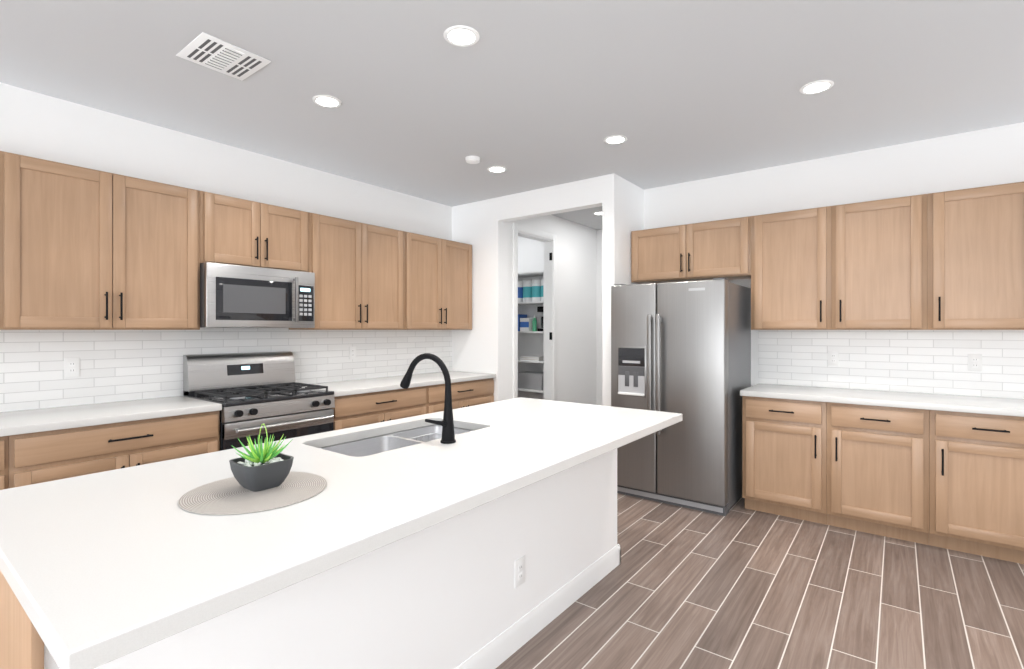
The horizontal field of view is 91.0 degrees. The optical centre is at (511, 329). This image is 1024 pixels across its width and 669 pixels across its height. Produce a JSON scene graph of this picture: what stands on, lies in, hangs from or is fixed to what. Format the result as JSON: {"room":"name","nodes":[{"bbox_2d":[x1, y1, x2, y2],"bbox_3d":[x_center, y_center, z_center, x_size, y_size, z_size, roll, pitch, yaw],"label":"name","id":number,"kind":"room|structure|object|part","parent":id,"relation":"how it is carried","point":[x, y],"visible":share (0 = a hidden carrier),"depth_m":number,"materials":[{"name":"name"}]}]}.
{"room":"kitchen","nodes":[
{"label":"kitchen","id":0,"kind":"room"},
{"bbox_2d":[0,82,451,411],"bbox_3d":[-3.010,0.000,2.650,0.110,2.740,7.540,0,0,37],"label":"wall","id":1,"kind":"structure","parent":0,"point":[40,126],"depth_m":3.53,"materials":[{"name":"white paint"}]},
{"bbox_2d":[0,151,3,329],"bbox_3d":[-3.017,-0.457,2.278,0.327,0.914,0.939,0,0,37],"label":"upper cabinet","id":2,"kind":"object","parent":1,"relation":"attached to","point":[1,152],"depth_m":2.57,"materials":[{"name":"brown wood"}]},
{"bbox_2d":[4,152,203,329],"bbox_3d":[-2.447,-0.457,3.021,0.327,0.914,0.935,0,0,37],"label":"upper cabinet","id":3,"kind":"object","parent":1,"relation":"attached to","point":[82,248],"depth_m":2.87,"materials":[{"name":"brown wood"}]},
{"bbox_2d":[0,328,451,411],"bbox_3d":[-2.056,0.008,3.796,0.008,0.891,4.559,0,0,37],"label":"backsplash","id":4,"kind":"structure","parent":1,"relation":"attached to","point":[119,365],"depth_m":3.38,"materials":[{"name":"tile"}]},
{"bbox_2d":[64,357,79,376],"bbox_3d":[-2.640,0.225,3.022,0.007,0.116,0.072,0,0,37],"label":"electrical outlet","id":5,"kind":"object","parent":4,"relation":"attached to","point":[71,367],"visible":1,"depth_m":3.02,"materials":[{"name":"white plastic"}]},
{"bbox_2d":[349,346,355,358],"bbox_3d":[-1.447,0.210,4.577,0.007,0.116,0.072,0,0,37],"label":"electrical outlet","id":6,"kind":"object","parent":4,"relation":"attached to","point":[352,352],"visible":1,"depth_m":4.57,"materials":[{"name":"white plastic"}]},
{"bbox_2d":[204,191,311,271],"bbox_3d":[-1.928,-0.677,3.698,0.327,0.474,0.769,0,0,37],"label":"upper cabinet","id":7,"kind":"object","parent":1,"relation":"attached to","point":[237,231],"depth_m":3.57,"materials":[{"name":"brown wood"}]},
{"bbox_2d":[200,262,314,327],"bbox_3d":[-1.881,-0.227,3.662,0.441,0.423,0.762,0,0,37],"label":"over-the-range microwave","id":8,"kind":"object","parent":7,"relation":"attached to","point":[235,296],"visible":1,"depth_m":3.50,"materials":[{"name":"metal"}]},
{"bbox_2d":[289,213,407,329],"bbox_3d":[-1.406,-0.457,4.378,0.327,0.914,0.944,0,0,37],"label":"upper cabinet","id":9,"kind":"object","parent":1,"relation":"attached to","point":[360,270],"depth_m":4.25,"materials":[{"name":"brown wood"}]},
{"bbox_2d":[408,232,471,329],"bbox_3d":[-0.831,-0.457,5.127,0.327,0.914,0.945,0,0,37],"label":"upper cabinet","id":10,"kind":"object","parent":1,"relation":"attached to","point":[439,270],"depth_m":4.99,"materials":[{"name":"brown wood"}]},
{"bbox_2d":[0,0,1023,229],"bbox_3d":[-0.454,-1.400,2.113,6.820,0.060,10.020,0,0,37],"label":"ceiling","id":11,"kind":"structure","parent":0,"point":[529,95],"depth_m":2.76,"materials":[{"name":"grey paint"}]},
{"bbox_2d":[176,32,270,80],"bbox_3d":[-1.451,-1.365,2.538,0.320,0.009,0.320,0,0,37],"label":"ceiling vent","id":12,"kind":"object","parent":11,"relation":"in","point":[215,53],"visible":1,"depth_m":2.52,"materials":[{"name":"white metal"}]},
{"bbox_2d":[312,95,341,107],"bbox_3d":[-1.108,-1.367,3.018,0.167,0.006,0.167,0,0,-7],"label":"recessed light","id":13,"kind":"object","parent":11,"relation":"in","point":[326,100],"depth_m":3.01,"materials":[{"name":"white plastic"}]},
{"bbox_2d":[444,25,479,46],"bbox_3d":[-0.235,-1.367,2.348,0.167,0.006,0.167,0,0,-7],"label":"recessed light","id":14,"kind":"object","parent":11,"relation":"in","point":[459,34],"depth_m":2.34,"materials":[{"name":"white"}]},
{"bbox_2d":[465,156,480,163],"bbox_3d":[-0.313,-1.354,4.021,0.124,0.032,0.124,0,0,37],"label":"smoke detector","id":15,"kind":"object","parent":11,"relation":"attached to","point":[472,159],"visible":1,"depth_m":3.99,"materials":[{"name":"white plastic"}]},
{"bbox_2d":[487,166,506,172],"bbox_3d":[-0.128,-1.367,4.295,0.167,0.006,0.167,0,0,-7],"label":"recessed light","id":16,"kind":"object","parent":11,"relation":"in","point":[496,169],"depth_m":4.29,"materials":[{"name":"white"}]},
{"bbox_2d":[604,135,626,143],"bbox_3d":[0.745,-1.367,3.626,0.167,0.006,0.167,0,0,-7],"label":"recessed light","id":17,"kind":"object","parent":11,"relation":"in","point":[616,139],"depth_m":3.61,"materials":[{"name":"white"}]},
{"bbox_2d":[800,80,833,94],"bbox_3d":[1.719,-1.367,2.841,0.167,0.006,0.167,0,0,-7],"label":"recessed light","id":18,"kind":"object","parent":11,"relation":"in","point":[816,86],"depth_m":2.83,"materials":[{"name":"white"}]},
{"bbox_2d":[452,176,601,401],"bbox_3d":[-0.297,0.000,5.389,2.859,2.740,0.110,0,0,37],"label":"wall","id":19,"kind":"structure","parent":0,"point":[479,227],"depth_m":5.26,"materials":[{"name":"white paint"}]},
{"bbox_2d":[518,236,543,398],"bbox_3d":[0.123,0.000,6.844,1.355,2.740,0.110,0,0,37],"label":"wall","id":20,"kind":"structure","parent":0,"point":[530,255],"depth_m":6.68,"materials":[{"name":"white paint"}]},
{"bbox_2d":[505,215,596,404],"bbox_3d":[0.498,0.000,6.128,0.110,2.740,2.030,0,0,37],"label":"wall","id":21,"kind":"structure","parent":0,"point":[576,313],"depth_m":6.35,"materials":[{"name":"white paint"}]},
{"bbox_2d":[513,223,556,400],"bbox_3d":[0.230,0.115,5.767,0.126,2.510,0.850,0,0,37],"label":"door frame","id":22,"kind":"structure","parent":21,"relation":"attached to","point":[534,234],"depth_m":6.02,"materials":[{"name":"white wood"}]},
{"bbox_2d":[597,229,601,404],"bbox_3d":[1.623,0.000,6.614,1.304,2.740,0.110,0,0,37],"label":"wall","id":23,"kind":"structure","parent":0,"point":[599,316],"depth_m":6.87,"materials":[{"name":"white paint"}]},
{"bbox_2d":[602,173,643,405],"bbox_3d":[1.537,0.000,5.337,0.114,2.740,2.260,0,0,37],"label":"wall","id":24,"kind":"structure","parent":0,"point":[622,208],"depth_m":4.47,"materials":[{"name":"white paint"}]},
{"bbox_2d":[496,493,1023,668],"bbox_3d":[-0.454,1.400,2.113,6.820,0.060,10.020,0,0,37],"label":"floor","id":25,"kind":"structure","parent":0,"point":[739,585],"depth_m":2.52,"materials":[{"name":"brown tile"}]},
{"bbox_2d":[0,435,35,489],"bbox_3d":[-2.876,0.933,2.216,0.627,0.873,1.015,0,0,37],"label":"base cabinet","id":26,"kind":"object","parent":25,"relation":"on","point":[17,452],"depth_m":2.39,"materials":[{"name":"brown wood"}]},
{"bbox_2d":[36,411,218,483],"bbox_3d":[-2.351,0.933,2.899,0.627,0.873,1.007,0,0,37],"label":"base cabinet","id":27,"kind":"object","parent":25,"relation":"on","point":[41,445],"depth_m":2.71,"materials":[{"name":"brown wood"}]},
{"bbox_2d":[0,396,221,438],"bbox_3d":[-2.614,0.476,2.543,0.643,0.040,1.893,0,0,37],"label":"countertop","id":28,"kind":"structure","parent":27,"relation":"on","point":[32,421],"depth_m":2.78,"materials":[{"name":"white stone"}]},
{"bbox_2d":[183,351,334,450],"bbox_3d":[-1.762,0.772,3.571,0.708,1.196,0.762,0,0,37],"label":"range","id":29,"kind":"object","parent":25,"relation":"on","point":[252,392],"visible":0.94,"depth_m":3.50,"materials":[{"name":"silver metal"}]},
{"bbox_2d":[0,449,620,668],"bbox_3d":[-0.442,0.933,2.185,0.779,0.873,2.529,0,0,37],"label":"kitchen island","id":30,"kind":"object","parent":25,"relation":"on","point":[405,543],"depth_m":1.79,"materials":[{"name":"paint"}]},
{"bbox_2d":[0,397,681,668],"bbox_3d":[-0.286,0.476,2.060,1.100,0.040,2.560,0,0,37],"label":"island countertop","id":31,"kind":"structure","parent":30,"relation":"on","point":[105,568],"depth_m":1.22,"materials":[{"name":"white stone"}]},
{"bbox_2d":[179,472,326,514],"bbox_3d":[-0.719,0.453,1.420,0.370,0.004,0.370,0,0,37],"label":"placemat","id":32,"kind":"object","parent":31,"relation":"on","point":[230,496],"visible":0.92,"depth_m":1.37,"materials":[{"name":"beige fabric"}]},
{"bbox_2d":[229,424,293,491],"bbox_3d":[-0.719,0.361,1.453,0.146,0.178,0.151,0,0,37],"label":"planter","id":33,"kind":"object","parent":32,"relation":"on","point":[261,468],"visible":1,"depth_m":1.42,"materials":[{"name":"dark gray ceramic"},{"name":"green leaf"},{"name":"white pebbles"}]},
{"bbox_3d":[-0.720,0.411,1.450,0.139,0.078,0.139,0,0,38],"label":"pot","id":34,"kind":"part","parent":33,"relation":"part of","materials":[{"name":"grey ceramic"}]},
{"bbox_2d":[324,423,467,456],"bbox_3d":[-0.474,0.591,2.217,0.430,0.214,0.790,0,0,37],"label":"sink","id":35,"kind":"object","parent":31,"relation":"in","point":[374,442],"depth_m":2.34,"materials":[{"name":"silver metal"}]},
{"bbox_2d":[400,353,455,443],"bbox_3d":[-0.381,0.277,2.088,0.317,0.357,0.134,0,0,37],"label":"faucet","id":36,"kind":"object","parent":31,"relation":"on","point":[447,425],"visible":1,"depth_m":2.03,"materials":[{"name":"black metal"}]},
{"bbox_2d":[515,555,524,587],"bbox_3d":[0.035,1.050,2.185,0.007,0.116,0.072,0,0,37],"label":"outlet","id":37,"kind":"object","parent":30,"relation":"attached to","point":[519,571],"visible":1,"depth_m":2.18,"materials":[{"name":"white plastic"}]},
{"bbox_2d":[331,387,435,430],"bbox_3d":[-1.263,0.933,4.318,0.627,0.873,1.016,0,0,37],"label":"base cabinet","id":38,"kind":"object","parent":25,"relation":"on","point":[350,411],"depth_m":4.08,"materials":[{"name":"brown wood"}]},
{"bbox_2d":[305,371,495,398],"bbox_3d":[-0.992,0.476,4.658,0.643,0.040,1.889,0,0,37],"label":"countertop","id":39,"kind":"structure","parent":38,"relation":"on","point":[392,383],"depth_m":4.44,"materials":[{"name":"white stone"}]},
{"bbox_2d":[436,379,493,411],"bbox_3d":[-0.734,0.933,5.007,0.627,0.873,1.020,0,0,37],"label":"base cabinet","id":40,"kind":"object","parent":25,"relation":"on","point":[481,391],"depth_m":4.89,"materials":[{"name":"brown wood"}]},
{"bbox_2d":[518,271,543,399],"bbox_3d":[-0.023,0.325,6.654,1.349,2.090,0.364,0,0,37],"label":"shelf","id":41,"kind":"object","parent":25,"relation":"on","point":[534,275],"visible":0.04,"depth_m":6.19,"materials":[{"name":"white wood"}]},
{"bbox_2d":[518,314,526,330],"bbox_3d":[0.086,-0.091,6.602,0.150,0.220,0.180,0,0,37],"label":"box","id":42,"kind":"object","parent":41,"relation":"on","point":[519,315],"depth_m":6.51,"materials":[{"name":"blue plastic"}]},
{"bbox_2d":[519,317,536,330],"bbox_3d":[0.212,-0.066,6.479,0.140,0.170,0.182,0,0,37],"label":"box","id":43,"kind":"object","parent":41,"relation":"on","point":[524,323],"depth_m":6.41,"materials":[{"name":"white cardboard"}]},
{"bbox_2d":[518,371,542,389],"bbox_3d":[0.282,0.649,6.439,0.400,0.200,0.240,0,0,37],"label":"bins","id":44,"kind":"object","parent":41,"relation":"on","point":[530,380],"visible":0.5,"depth_m":6.33,"materials":[{"name":"grey plastic"}]},
{"bbox_2d":[518,279,542,301],"bbox_3d":[0.260,-0.491,6.443,0.550,0.280,0.130,0,0,37],"label":"paper towels","id":45,"kind":"object","parent":41,"relation":"on","point":[530,290],"visible":0.54,"depth_m":6.42,"materials":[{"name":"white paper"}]},
{"bbox_2d":[520,355,542,360],"bbox_3d":[0.292,0.362,6.425,0.294,0.054,0.250,0,0,37],"label":"magazines","id":46,"kind":"object","parent":41,"relation":"on","point":[532,358],"visible":0.77,"depth_m":6.31,"materials":[{"name":"white paper"}]},
{"bbox_2d":[532,316,536,330],"bbox_3d":[0.285,-0.079,6.361,0.055,0.195,0.056,0,0,37],"label":"bottle","id":47,"kind":"object","parent":41,"relation":"on","point":[534,324],"visible":1,"depth_m":6.34,"materials":[{"name":"green"}]},
{"bbox_2d":[537,306,542,330],"bbox_3d":[0.435,-0.136,6.343,0.150,0.310,0.205,0,0,37],"label":"coffee maker","id":48,"kind":"object","parent":41,"relation":"on","point":[539,308],"visible":0.33,"depth_m":6.28,"materials":[{"name":"black"}]},
{"bbox_2d":[611,278,750,515],"bbox_3d":[1.415,0.495,4.224,0.905,1.750,0.894,0,0,37],"label":"refrigerator","id":49,"kind":"object","parent":25,"relation":"on","point":[683,348],"visible":0.81,"depth_m":3.87,"materials":[{"name":"metal"}]},
{"bbox_2d":[611,283,660,492],"bbox_3d":[1.003,0.459,4.111,0.388,1.653,0.125,0,0,38],"label":"freezer","id":50,"kind":"object","parent":49,"relation":"in","point":[637,460],"depth_m":4.06,"materials":[{"name":"metal"}]},
{"bbox_2d":[740,395,931,545],"bbox_3d":[2.353,0.933,3.708,1.089,0.873,0.627,0,0,37],"label":"base cabinet","id":51,"kind":"object","parent":25,"relation":"on","point":[843,465],"depth_m":3.42,"materials":[{"name":"brown wood"}]},
{"bbox_2d":[740,383,1023,418],"bbox_3d":[2.780,0.476,3.370,2.200,0.040,0.643,0,0,37],"label":"countertop","id":52,"kind":"structure","parent":51,"relation":"on","point":[971,405],"depth_m":3.36,"materials":[{"name":"white stone"}]},
{"bbox_2d":[932,411,1023,563],"bbox_3d":[3.002,0.933,3.210,0.548,0.873,0.627,0,0,37],"label":"base cabinet","id":53,"kind":"object","parent":25,"relation":"on","point":[945,471],"depth_m":3.00,"materials":[{"name":"brown wood"}]},
{"bbox_2d":[644,122,1023,398],"bbox_3d":[2.762,0.000,3.862,3.627,2.740,0.110,0,0,37],"label":"wall","id":54,"kind":"structure","parent":0,"point":[983,157],"depth_m":3.91,"materials":[{"name":"white paint"}]},
{"bbox_2d":[631,216,750,283],"bbox_3d":[1.601,-0.677,4.474,1.025,0.474,0.327,0,0,37],"label":"upper cabinet","id":55,"kind":"object","parent":54,"relation":"attached to","point":[709,250],"depth_m":4.31,"materials":[{"name":"brown wood"}]},
{"bbox_2d":[747,193,930,329],"bbox_3d":[2.442,-0.457,3.829,1.094,0.914,0.327,0,0,37],"label":"upper cabinet","id":56,"kind":"object","parent":54,"relation":"attached to","point":[866,265],"depth_m":3.65,"materials":[{"name":"brown wood"}]},
{"bbox_2d":[758,330,1023,398],"bbox_3d":[2.975,0.228,3.624,2.200,0.451,0.008,0,0,37],"label":"backsplash","id":57,"kind":"structure","parent":54,"relation":"attached to","point":[928,361],"depth_m":3.71,"materials":[{"name":"tile"}]},
{"bbox_2d":[828,351,838,365],"bbox_3d":[2.526,0.225,3.959,0.072,0.116,0.007,0,0,37],"label":"electrical outlet","id":58,"kind":"object","parent":57,"relation":"attached to","point":[833,358],"visible":1,"depth_m":3.96,"materials":[{"name":"white plastic"}]},
{"bbox_2d":[968,354,981,370],"bbox_3d":[3.179,0.225,3.457,0.072,0.116,0.007,0,0,37],"label":"electrical outlet","id":59,"kind":"object","parent":57,"relation":"attached to","point":[974,362],"visible":1,"depth_m":3.46,"materials":[{"name":"white plastic"}]},
{"bbox_2d":[931,182,1023,329],"bbox_3d":[3.094,-0.457,3.329,0.549,0.914,0.327,0,0,37],"label":"upper cabinet","id":60,"kind":"object","parent":54,"relation":"attached to","point":[950,260],"depth_m":3.22,"materials":[{"name":"brown wood"}]}
]}

